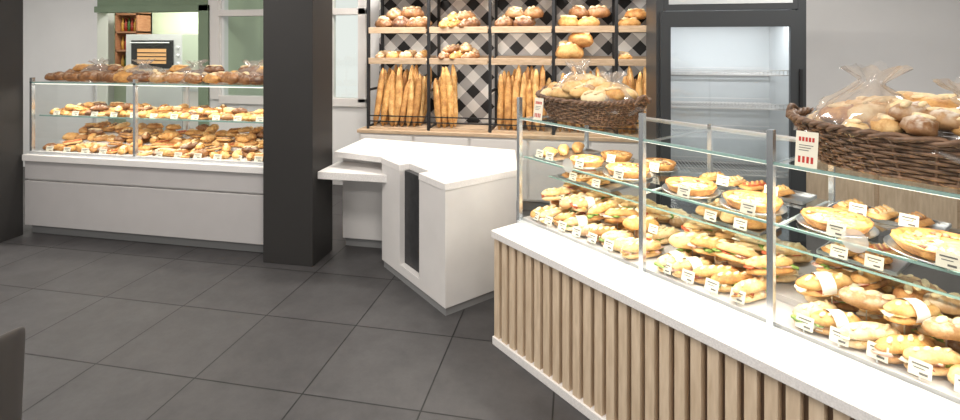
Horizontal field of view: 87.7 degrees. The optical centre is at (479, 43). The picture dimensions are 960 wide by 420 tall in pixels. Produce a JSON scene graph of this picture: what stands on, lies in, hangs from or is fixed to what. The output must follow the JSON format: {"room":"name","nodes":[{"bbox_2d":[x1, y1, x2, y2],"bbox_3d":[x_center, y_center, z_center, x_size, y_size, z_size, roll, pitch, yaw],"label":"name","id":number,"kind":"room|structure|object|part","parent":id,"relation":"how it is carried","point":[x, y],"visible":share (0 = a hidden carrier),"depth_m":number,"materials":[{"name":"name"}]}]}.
{"room":"bakery shop","nodes":[
{"label":"bakery shop","id":0,"kind":"room"},
{"bbox_2d":[0,0,22,241],"bbox_3d":[-4.318,0.200,4.378,0.455,3.000,0.250,0,0,11],"label":"square column","id":1,"kind":"structure","parent":0,"point":[11,11],"depth_m":4.36,"materials":[{"name":"paint"}]},
{"bbox_2d":[108,13,113,125],"bbox_3d":[-7.623,0.200,4.077,0.120,3.000,11.100,0,0,11],"label":"wall","id":2,"kind":"structure","parent":0,"point":[110,15],"depth_m":8.95,"materials":[{"name":"grey paint"}]},
{"bbox_2d":[114,12,197,122],"bbox_3d":[-4.775,0.200,8.729,3.700,3.000,0.120,0,0,11],"label":"wall","id":3,"kind":"structure","parent":0,"point":[164,22],"depth_m":8.81,"materials":[{"name":"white paint"}]},
{"bbox_2d":[115,13,151,67],"bbox_3d":[-6.071,-0.050,8.767,0.460,1.000,0.300,0,0,11],"label":"shelf","id":4,"kind":"object","parent":3,"relation":"attached to","point":[125,23],"visible":0.43,"depth_m":8.70,"materials":[{"name":"red wood"}]},
{"bbox_2d":[228,0,262,94],"bbox_3d":[-3.187,0.200,7.464,0.100,3.000,2.000,0,0,11],"label":"wall","id":5,"kind":"structure","parent":0,"point":[245,34],"depth_m":6.91,"materials":[{"name":"green paint"}]},
{"bbox_2d":[263,0,331,266],"bbox_3d":[-1.453,0.200,4.010,0.420,3.000,0.320,0,0,11],"label":"square column","id":6,"kind":"structure","parent":0,"point":[297,34],"depth_m":3.86,"materials":[{"name":"paint"}]},
{"bbox_2d":[0,167,959,419],"bbox_3d":[-1.281,1.750,2.846,13.000,0.100,11.300,0,0,11],"label":"floor","id":7,"kind":"structure","parent":0,"point":[115,329],"depth_m":2.90,"materials":[{"name":"tile"}]},
{"bbox_2d":[0,326,25,419],"bbox_3d":[-1.656,1.277,1.442,0.516,0.850,0.535,0,0,11],"label":"dining chair","id":8,"kind":"object","parent":7,"relation":"on","point":[12,343],"visible":1,"depth_m":1.52,"materials":[{"name":"grey"}]},
{"bbox_2d":[22,77,262,252],"bbox_3d":[-2.809,1.000,4.556,2.410,1.400,0.725,0,0,11],"label":"display case","id":9,"kind":"object","parent":7,"relation":"on","point":[207,202],"depth_m":4.24,"materials":[{"name":"laminate"}]},
{"bbox_3d":[-2.798,0.640,4.534,2.380,0.680,0.613,0,0,11],"label":"frame","id":10,"kind":"part","parent":9,"relation":"part of","materials":[{"name":"white"}]},
{"bbox_2d":[42,121,262,161],"bbox_3d":[-2.808,0.859,4.542,2.343,0.235,0.561,0,0,11],"label":"pastry assortment","id":11,"kind":"object","parent":9,"relation":"on","point":[250,143],"visible":0.89,"depth_m":4.49,"materials":[{"name":"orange food"}]},
{"bbox_2d":[44,59,262,84],"bbox_3d":[-2.777,0.239,4.530,2.424,0.234,0.491,0,0,11],"label":"bread loaves","id":12,"kind":"object","parent":9,"relation":"on","point":[247,74],"visible":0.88,"depth_m":4.41,"materials":[{"name":"food"}]},
{"bbox_2d":[49,101,262,121],"bbox_3d":[-2.783,0.603,4.535,2.384,0.113,0.437,0,0,11],"label":"pastry assortment","id":13,"kind":"object","parent":9,"relation":"on","point":[99,108],"visible":0.9,"depth_m":4.44,"materials":[{"name":"beige food"}]},
{"bbox_2d":[126,34,197,130],"bbox_3d":[-5.281,0.770,8.403,1.070,1.860,0.614,0,0,11],"label":"oven","id":14,"kind":"object","parent":7,"relation":"on","point":[166,50],"visible":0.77,"depth_m":8.15,"materials":[{"name":"white metal"}]},
{"bbox_2d":[182,87,197,129],"bbox_3d":[-3.981,1.100,8.096,1.400,1.200,0.620,0,0,11],"label":"countertop","id":15,"kind":"structure","parent":7,"relation":"on","point":[193,90],"depth_m":7.91,"materials":[{"name":"white laminate"}]},
{"bbox_2d":[318,138,516,315],"bbox_3d":[-0.494,1.285,3.816,1.662,0.830,1.116,0,0,21],"label":"counter","id":16,"kind":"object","parent":7,"relation":"on","point":[432,210],"depth_m":3.47,"materials":[{"name":"stone"}]},
{"bbox_2d":[318,162,386,182],"bbox_3d":[-0.941,1.044,3.982,0.580,0.112,0.340,0,0,11],"label":"shelf","id":17,"kind":"object","parent":16,"relation":"attached to","point":[344,171],"depth_m":3.86,"materials":[{"name":"stone"}]},
{"bbox_3d":[-0.447,1.249,3.523,0.039,0.668,0.276,0,0,-37],"label":"inset panel","id":18,"kind":"part","parent":16,"relation":"part of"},
{"bbox_2d":[334,138,516,190],"bbox_3d":[-0.494,0.892,3.816,1.662,0.045,1.116,0,0,21],"label":"countertop","id":19,"kind":"structure","parent":16,"relation":"on","point":[446,167],"depth_m":3.77,"materials":[{"name":"stone"}]},
{"bbox_2d":[357,126,638,209],"bbox_3d":[0.253,1.312,5.373,3.130,0.775,0.525,0,0,11],"label":"base cabinet","id":20,"kind":"object","parent":7,"relation":"on","point":[535,174],"visible":0.34,"depth_m":5.07,"materials":[{"name":"grey"}]},
{"bbox_2d":[367,0,645,137],"bbox_3d":[0.292,0.002,5.365,3.040,1.844,0.466,0,0,11],"label":"rack","id":21,"kind":"object","parent":20,"relation":"on","point":[489,60],"visible":0.81,"depth_m":5.24,"materials":[{"name":"beige wood"}]},
{"bbox_2d":[375,50,426,57],"bbox_3d":[-0.884,0.116,5.570,0.605,0.107,0.340,0,0,11],"label":"bread rolls","id":22,"kind":"object","parent":21,"relation":"in","point":[407,53],"visible":0.97,"depth_m":5.47,"materials":[{"name":"brown food"}]},
{"bbox_2d":[373,64,431,126],"bbox_3d":[-0.855,0.563,5.578,0.610,0.680,0.300,0,0,11],"label":"bundle","id":23,"kind":"object","parent":21,"relation":"in","point":[398,94],"visible":0.94,"depth_m":5.49,"materials":[{"name":"brown food"}]},
{"bbox_2d":[375,6,431,27],"bbox_3d":[-0.854,-0.292,5.555,0.670,0.266,0.408,0,0,11],"label":"loaves","id":24,"kind":"object","parent":21,"relation":"in","point":[411,16],"visible":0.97,"depth_m":5.44,"materials":[{"name":"brown food"}]},
{"bbox_2d":[433,64,457,127],"bbox_3d":[-0.367,0.562,5.481,0.274,0.681,0.279,0,0,11],"label":"bundle","id":25,"kind":"object","parent":21,"relation":"in","point":[445,88],"visible":0.97,"depth_m":5.38,"materials":[{"name":"brown food"}]},
{"bbox_2d":[438,42,479,59],"bbox_3d":[-0.216,0.077,5.437,0.439,0.193,0.448,0,0,11],"label":"bread loaves","id":26,"kind":"object","parent":21,"relation":"in","point":[465,50],"visible":0.98,"depth_m":5.32,"materials":[{"name":"brown food"}]},
{"bbox_2d":[438,10,480,27],"bbox_3d":[-0.215,-0.261,5.431,0.442,0.212,0.468,0,0,11],"label":"bread loaves","id":27,"kind":"object","parent":21,"relation":"in","point":[465,18],"visible":0.98,"depth_m":5.31,"materials":[{"name":"brown food"}]},
{"bbox_2d":[494,6,543,26],"bbox_3d":[0.421,-0.282,5.311,0.509,0.246,0.395,0,0,11],"label":"loaves","id":28,"kind":"object","parent":21,"relation":"in","point":[513,16],"visible":0.98,"depth_m":5.20,"materials":[{"name":"brown food"}]},
{"bbox_2d":[497,65,550,130],"bbox_3d":[0.475,0.561,5.315,0.566,0.683,0.293,0,0,11],"label":"bundle","id":29,"kind":"object","parent":21,"relation":"in","point":[525,86],"visible":0.69,"depth_m":5.23,"materials":[{"name":"food"}]},
{"bbox_2d":[555,32,593,58],"bbox_3d":[0.982,0.006,5.197,0.388,0.328,0.409,0,0,11],"label":"loaves","id":30,"kind":"object","parent":21,"relation":"in","point":[572,48],"visible":0.87,"depth_m":5.07,"materials":[{"name":"food"}]},
{"bbox_2d":[557,66,609,132],"bbox_3d":[1.076,0.564,5.201,0.531,0.680,0.292,0,0,11],"label":"bundle","id":31,"kind":"object","parent":21,"relation":"in","point":[597,72],"visible":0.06,"depth_m":5.14,"materials":[{"name":"food"}]},
{"bbox_2d":[558,5,610,25],"bbox_3d":[1.081,-0.283,5.191,0.537,0.248,0.389,0,0,11],"label":"bread loaves","id":32,"kind":"object","parent":21,"relation":"in","point":[588,17],"visible":0.98,"depth_m":5.08,"materials":[{"name":"brown food"}]},
{"bbox_2d":[618,51,632,58],"bbox_3d":[1.483,0.121,5.121,0.142,0.093,0.285,0,0,11],"label":"bread rolls","id":33,"kind":"object","parent":21,"relation":"in","point":[622,55],"visible":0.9,"depth_m":5.01,"materials":[{"name":"brown food"}]},
{"bbox_2d":[618,66,645,133],"bbox_3d":[1.580,0.564,5.104,0.343,0.676,0.290,0,0,11],"label":"bundle","id":34,"kind":"object","parent":21,"relation":"in","point":[639,85],"visible":0.25,"depth_m":5.03,"materials":[{"name":"food"}]},
{"bbox_2d":[618,8,645,25],"bbox_3d":[1.517,-0.264,5.097,0.311,0.202,0.284,0,0,-27],"label":"bread loaves","id":35,"kind":"object","parent":21,"relation":"in","point":[631,16],"visible":0.91,"depth_m":5.01,"materials":[{"name":"brown food"}]},
{"bbox_2d":[491,97,959,419],"bbox_3d":[1.244,1.007,1.978,0.865,1.386,2.792,0,0,-37],"label":"display case","id":36,"kind":"object","parent":7,"relation":"on","point":[616,337],"depth_m":2.02,"materials":[{"name":"stone"}]},
{"bbox_2d":[533,98,543,120],"bbox_3d":[0.334,0.372,2.863,0.017,0.124,0.070,0,0,-37],"label":"price sign","id":37,"kind":"object","parent":36,"relation":"on","point":[538,105],"visible":0.99,"depth_m":2.86,"materials":[{"name":"beige paper"}]},
{"bbox_2d":[533,142,601,162],"bbox_3d":[0.525,0.638,2.993,0.406,0.072,0.188,0,0,-37],"label":"tray","id":38,"kind":"object","parent":36,"relation":"on","point":[550,154],"visible":0.98,"depth_m":2.96,"materials":[{"name":"beige food"}]},
{"bbox_2d":[570,154,606,169],"bbox_3d":[0.590,0.642,2.755,0.211,0.052,0.211,0,0,-18],"label":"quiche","id":39,"kind":"object","parent":36,"relation":"on","point":[581,161],"visible":0.99,"depth_m":2.70,"materials":[{"name":"yellow food"}]},
{"bbox_2d":[535,86,651,126],"bbox_3d":[0.622,0.346,2.829,0.416,0.174,0.722,0,0,-38],"label":"wicker basket","id":40,"kind":"object","parent":36,"relation":"on","point":[597,113],"visible":0.85,"depth_m":2.62,"materials":[{"name":"brown wicker"}]},
{"bbox_2d":[540,60,646,111],"bbox_3d":[0.627,0.228,2.821,0.375,0.289,0.636,0,0,-37],"label":"bread rolls","id":41,"kind":"object","parent":40,"relation":"in","point":[585,86],"visible":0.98,"depth_m":2.69,"materials":[{"name":"food"}]},
{"bbox_2d":[559,169,638,191],"bbox_3d":[0.702,0.790,2.982,0.276,0.052,0.398,0,0,-37],"label":"tray","id":42,"kind":"object","parent":36,"relation":"on","point":[605,185],"visible":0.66,"depth_m":2.93,"materials":[{"name":"silver metal"}]},
{"bbox_2d":[530,181,698,258],"bbox_3d":[0.732,0.930,2.779,0.589,0.191,0.802,0,0,-36],"label":"sandwiches","id":43,"kind":"object","parent":36,"relation":"on","point":[599,217],"visible":0.86,"depth_m":2.65,"materials":[{"name":"yellow food"}]},
{"bbox_2d":[601,150,634,162],"bbox_3d":[0.786,0.642,2.877,0.199,0.052,0.199,0,0,-18],"label":"quiche","id":44,"kind":"object","parent":36,"relation":"on","point":[610,156],"visible":0.93,"depth_m":2.83,"materials":[{"name":"yellow food"}]},
{"bbox_2d":[603,162,652,180],"bbox_3d":[0.754,0.642,2.553,0.246,0.052,0.246,0,0,-18],"label":"pizza","id":45,"kind":"object","parent":36,"relation":"on","point":[627,171],"visible":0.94,"depth_m":2.51,"materials":[{"name":"yellow food"}]},
{"bbox_2d":[646,157,678,172],"bbox_3d":[0.958,0.642,2.680,0.199,0.052,0.199,0,0,-18],"label":"quiche","id":46,"kind":"object","parent":36,"relation":"on","point":[657,165],"visible":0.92,"depth_m":2.61,"materials":[{"name":"yellow food"}]},
{"bbox_2d":[662,176,720,198],"bbox_3d":[0.956,0.642,2.267,0.246,0.052,0.246,0,0,-18],"label":"pizza","id":47,"kind":"object","parent":36,"relation":"on","point":[682,186],"visible":1,"depth_m":2.22,"materials":[{"name":"yellow food"}]},
{"bbox_2d":[654,219,812,304],"bbox_3d":[1.135,0.930,2.226,0.550,0.189,0.532,0,0,-38],"label":"sandwiches","id":48,"kind":"object","parent":36,"relation":"on","point":[739,267],"visible":0.86,"depth_m":2.13,"materials":[{"name":"yellow food"}]},
{"bbox_2d":[692,198,785,235],"bbox_3d":[1.198,0.781,2.320,0.276,0.070,0.313,0,0,-37],"label":"tray","id":49,"kind":"object","parent":36,"relation":"on","point":[750,226],"visible":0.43,"depth_m":2.24,"materials":[{"name":"silver metal"}]},
{"bbox_2d":[719,190,787,216],"bbox_3d":[1.117,0.642,2.050,0.246,0.052,0.246,0,0,-18],"label":"quiche","id":50,"kind":"object","parent":36,"relation":"on","point":[749,202],"visible":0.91,"depth_m":2.01,"materials":[{"name":"yellow food"}]},
{"bbox_2d":[695,171,816,204],"bbox_3d":[1.251,0.642,2.307,0.166,0.052,0.478,0,0,-37],"label":"tray","id":51,"kind":"object","parent":36,"relation":"on","point":[783,192],"visible":0.81,"depth_m":2.26,"materials":[{"name":"silver metal"}]},
{"bbox_2d":[795,130,818,168],"bbox_3d":[1.152,0.372,1.764,0.017,0.124,0.070,0,0,-37],"label":"price sign","id":52,"kind":"object","parent":36,"relation":"on","point":[806,150],"visible":1,"depth_m":1.76,"materials":[{"name":"beige paper"}]},
{"bbox_2d":[796,207,879,238],"bbox_3d":[1.299,0.642,1.824,0.246,0.052,0.246,0,0,-18],"label":"quiche","id":53,"kind":"object","parent":36,"relation":"on","point":[829,221],"visible":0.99,"depth_m":1.80,"materials":[{"name":"yellow food"}]},
{"bbox_2d":[817,237,910,275],"bbox_3d":[1.490,0.790,1.930,0.276,0.052,0.248,0,0,-37],"label":"tray","id":54,"kind":"object","parent":36,"relation":"on","point":[867,259],"visible":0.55,"depth_m":1.86,"materials":[{"name":"silver metal"}]},
{"bbox_2d":[786,103,959,188],"bbox_3d":[1.497,0.334,1.660,0.456,0.198,0.862,0,0,-38],"label":"wicker basket","id":55,"kind":"object","parent":36,"relation":"on","point":[909,157],"visible":0.74,"depth_m":1.61,"materials":[{"name":"brown wicker"}]},
{"bbox_2d":[794,66,959,143],"bbox_3d":[1.479,0.209,1.676,0.429,0.299,0.779,0,0,-32],"label":"bread rolls","id":56,"kind":"object","parent":55,"relation":"in","point":[919,114],"visible":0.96,"depth_m":1.63,"materials":[{"name":"food"}]},
{"bbox_2d":[791,256,959,392],"bbox_3d":[1.546,0.930,1.696,0.575,0.190,0.765,0,0,-35],"label":"sandwiches","id":57,"kind":"object","parent":36,"relation":"on","point":[893,313],"visible":0.91,"depth_m":1.69,"materials":[{"name":"yellow food"}]},
{"bbox_2d":[826,198,951,230],"bbox_3d":[1.552,0.642,1.913,0.156,0.052,0.348,0,0,-37],"label":"tray","id":58,"kind":"object","parent":36,"relation":"on","point":[885,214],"visible":0.94,"depth_m":1.88,"materials":[{"name":"food"}]},
{"bbox_2d":[883,227,959,271],"bbox_3d":[1.472,0.642,1.585,0.294,0.052,0.308,0,0,11],"label":"quiche","id":59,"kind":"object","parent":36,"relation":"on","point":[940,248],"visible":1,"depth_m":1.59,"materials":[{"name":"yellow food"}]},
{"bbox_2d":[646,0,805,247],"bbox_3d":[2.100,0.575,4.380,1.145,2.250,0.680,0,0,11],"label":"refrigerator","id":60,"kind":"object","parent":7,"relation":"on","point":[734,64],"visible":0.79,"depth_m":4.43,"materials":[{"name":"grey"}]},
{"bbox_2d":[806,131,959,234],"bbox_3d":[4.171,1.280,4.567,2.590,0.840,0.615,0,0,11],"label":"counter","id":61,"kind":"object","parent":7,"relation":"on","point":[935,207],"visible":0.16,"depth_m":4.39,"materials":[{"name":"beige wood"}]},
{"bbox_2d":[23,0,959,184],"bbox_3d":[-0.689,0.200,5.899,12.800,3.000,0.120,0,0,11],"label":"wall","id":62,"kind":"structure","parent":0,"point":[878,37],"depth_m":5.05,"materials":[{"name":"grey paint"}]},
{"bbox_2d":[94,5,208,124],"bbox_3d":[-4.288,0.600,6.592,1.730,2.200,0.170,0,0,11],"label":"trim","id":63,"kind":"structure","parent":62,"relation":"attached to","point":[101,12],"depth_m":6.52,"materials":[{"name":"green paint"}]},
{"bbox_2d":[210,0,366,106],"bbox_3d":[-2.375,-0.125,6.186,2.100,1.750,0.120,0,0,11],"label":"window","id":64,"kind":"structure","parent":62,"relation":"in","point":[361,11],"depth_m":6.09,"materials":[{"name":"white laminate"}]},
{"bbox_2d":[379,0,645,124],"bbox_3d":[0.354,-0.075,5.629,3.150,1.950,0.011,0,0,11],"label":"wall panel","id":65,"kind":"object","parent":62,"relation":"attached to","point":[472,80],"visible":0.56,"depth_m":5.66,"materials":[{"name":"multicoloured tile"}]}
]}

